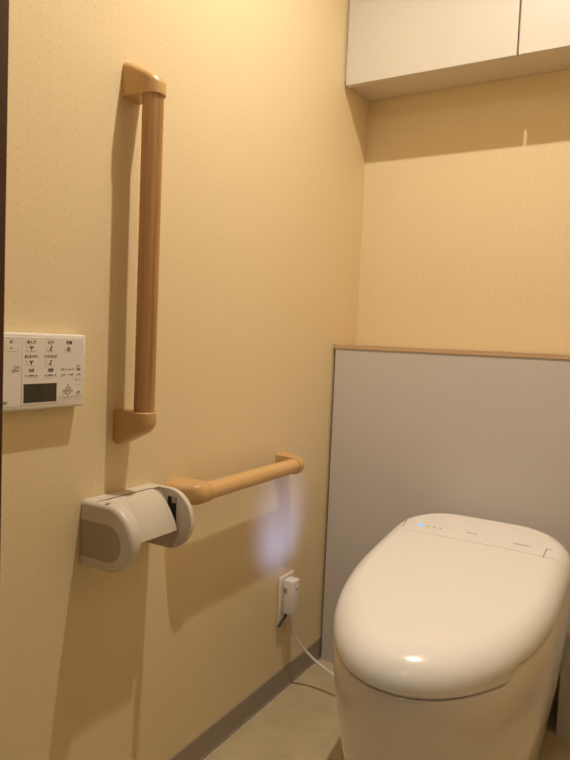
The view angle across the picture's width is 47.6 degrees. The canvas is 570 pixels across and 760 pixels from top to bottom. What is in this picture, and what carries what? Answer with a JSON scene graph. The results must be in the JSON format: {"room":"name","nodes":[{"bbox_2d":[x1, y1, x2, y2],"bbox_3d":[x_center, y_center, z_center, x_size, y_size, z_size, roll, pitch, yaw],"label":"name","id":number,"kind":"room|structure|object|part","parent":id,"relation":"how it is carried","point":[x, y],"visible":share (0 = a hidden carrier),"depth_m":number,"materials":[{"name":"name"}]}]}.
{"room":"toilet room","nodes":[
{"label":"toilet room","id":0,"kind":"room"},
{"bbox_2d":[0,0,367,759],"bbox_3d":[-0.129,-0.306,1.325,0.060,2.180,1.366,5,4,30],"label":"wall","id":1,"kind":"structure","parent":0,"point":[265,134],"depth_m":1.19,"materials":[{"name":"paint"}]},
{"bbox_2d":[3,332,84,411],"bbox_3d":[-0.363,-0.012,0.886,0.021,0.106,0.212,5,4,30],"label":"remote","id":2,"kind":"object","parent":1,"relation":"attached to","point":[41,370],"visible":0.98,"depth_m":0.91,"materials":[{"name":"white plastic"}]},
{"bbox_3d":[-0.331,-0.018,0.922,0.001,0.085,0.106,5,4,30],"label":"plate","id":3,"kind":"part","parent":2,"relation":"part of","materials":[{"name":"white plastic"}]},
{"bbox_2d":[80,483,193,572],"bbox_3d":[-0.234,0.240,1.054,0.106,0.106,0.161,5,4,30],"label":"paper holder","id":4,"kind":"object","parent":1,"relation":"attached to","point":[114,526],"visible":1,"depth_m":1.01,"materials":[{"name":"beige plastic"}]},
{"bbox_3d":[-0.269,0.243,0.995,0.106,0.106,0.022,5,4,30],"label":"arm","id":5,"kind":"part","parent":4,"relation":"part of","materials":[{"name":"beige plastic"}]},
{"bbox_3d":[-0.199,0.238,1.120,0.100,0.106,0.011,5,4,30],"label":"arm","id":6,"kind":"part","parent":4,"relation":"part of","materials":[{"name":"beige plastic"}]},
{"bbox_2d":[113,62,165,443],"bbox_3d":[-0.230,-0.199,1.041,0.068,0.615,0.041,5,4,30],"label":"grab bar","id":7,"kind":"object","parent":1,"relation":"attached to","point":[140,85],"visible":1,"depth_m":1.02,"materials":[{"name":"wood"}]},
{"bbox_2d":[164,452,303,504],"bbox_3d":[-0.079,0.202,1.351,0.068,0.041,0.450,5,4,30],"label":"grab bar","id":8,"kind":"object","parent":1,"relation":"attached to","point":[198,492],"visible":0.92,"depth_m":1.27,"materials":[{"name":"wood"}]},
{"bbox_2d":[169,636,321,759],"bbox_3d":[-0.146,0.755,1.373,0.006,0.058,1.246,5,4,30],"label":"baseboard","id":9,"kind":"structure","parent":1,"relation":"attached to","point":[203,745],"depth_m":1.47,"materials":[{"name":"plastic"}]},
{"bbox_2d":[276,570,293,625],"bbox_3d":[0.002,0.536,1.590,0.009,0.120,0.070,5,4,30],"label":"wall outlet","id":10,"kind":"object","parent":1,"relation":"attached to","point":[280,614],"visible":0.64,"depth_m":1.56,"materials":[{"name":"beige plastic"}]},
{"bbox_2d":[277,577,333,676],"bbox_3d":[0.120,0.613,1.564,0.272,0.248,0.068,3,4,11],"label":"plug","id":11,"kind":"object","parent":1,"relation":"attached to","point":[291,584],"visible":0.77,"depth_m":1.56,"materials":[{"name":"white plastic"}]},
{"bbox_3d":[0.133,0.660,1.567,0.248,0.155,0.049,3,4,16],"label":"cord","id":12,"kind":"part","parent":11,"relation":"part of","materials":[{"name":"beige plastic"}]},
{"bbox_2d":[206,660,569,759],"bbox_3d":[-0.006,0.847,0.770,0.990,0.040,2.266,5,4,30],"label":"floor","id":13,"kind":"structure","parent":0,"point":[302,723],"depth_m":1.45,"materials":[{"name":"tile"}]},
{"bbox_2d":[321,344,569,739],"bbox_3d":[0.520,0.363,1.598,0.860,0.868,0.150,5,4,30],"label":"panel","id":14,"kind":"object","parent":13,"relation":"on","point":[483,434],"visible":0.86,"depth_m":1.58,"materials":[{"name":"grey laminate"}]},
{"bbox_2d":[333,513,569,759],"bbox_3d":[0.305,0.569,1.249,0.393,0.481,0.642,5,4,30],"label":"toilet","id":15,"kind":"object","parent":13,"relation":"on","point":[449,634],"visible":1,"depth_m":1.06,"materials":[{"name":"white ceramic"}]},
{"bbox_3d":[0.312,0.437,1.240,0.369,0.050,0.622,5,4,30],"label":"seat","id":16,"kind":"part","parent":15,"relation":"part of","materials":[{"name":"white plastic"}]},
{"bbox_3d":[0.270,0.403,1.164,0.389,0.110,0.472,5,4,30],"label":"lid","id":17,"kind":"part","parent":15,"relation":"part of","materials":[{"name":"white plastic"}]},
{"bbox_3d":[0.306,0.614,1.252,0.385,0.392,0.638,5,4,30],"label":"bowl","id":18,"kind":"part","parent":15,"relation":"part of","materials":[{"name":"beige ceramic"}]},
{"bbox_2d":[356,69,569,702],"bbox_3d":[0.604,-0.294,1.650,0.870,2.180,0.060,5,4,30],"label":"wall","id":19,"kind":"structure","parent":0,"point":[465,242],"depth_m":1.68,"materials":[{"name":"paint"}]},
{"bbox_2d":[345,0,569,100],"bbox_3d":[0.579,-1.055,1.508,0.868,0.639,0.159,5,4,30],"label":"upper cabinet","id":20,"kind":"object","parent":19,"relation":"attached to","point":[396,48],"visible":1,"depth_m":1.56,"materials":[{"name":"beige wood"}]},
{"bbox_3d":[0.358,-1.067,1.556,0.426,0.637,0.018,5,4,30],"label":"door","id":21,"kind":"part","parent":20,"relation":"part of","materials":[{"name":"white wood"}]},
{"bbox_3d":[0.729,-1.037,1.338,0.427,0.637,0.018,5,4,30],"label":"door","id":22,"kind":"part","parent":20,"relation":"part of","materials":[{"name":"white wood"}]},
{"bbox_3d":[-0.062,-0.254,0.527,0.870,2.180,0.038,5,4,30],"label":"wall","id":23,"kind":"structure","parent":0,"visible":0},
{"bbox_2d":[0,0,8,548],"bbox_3d":[-0.024,-0.181,0.508,0.777,2.040,0.060,5,4,30],"label":"trim","id":24,"kind":"structure","parent":23,"relation":"attached to","point":[4,4],"depth_m":0.70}
]}

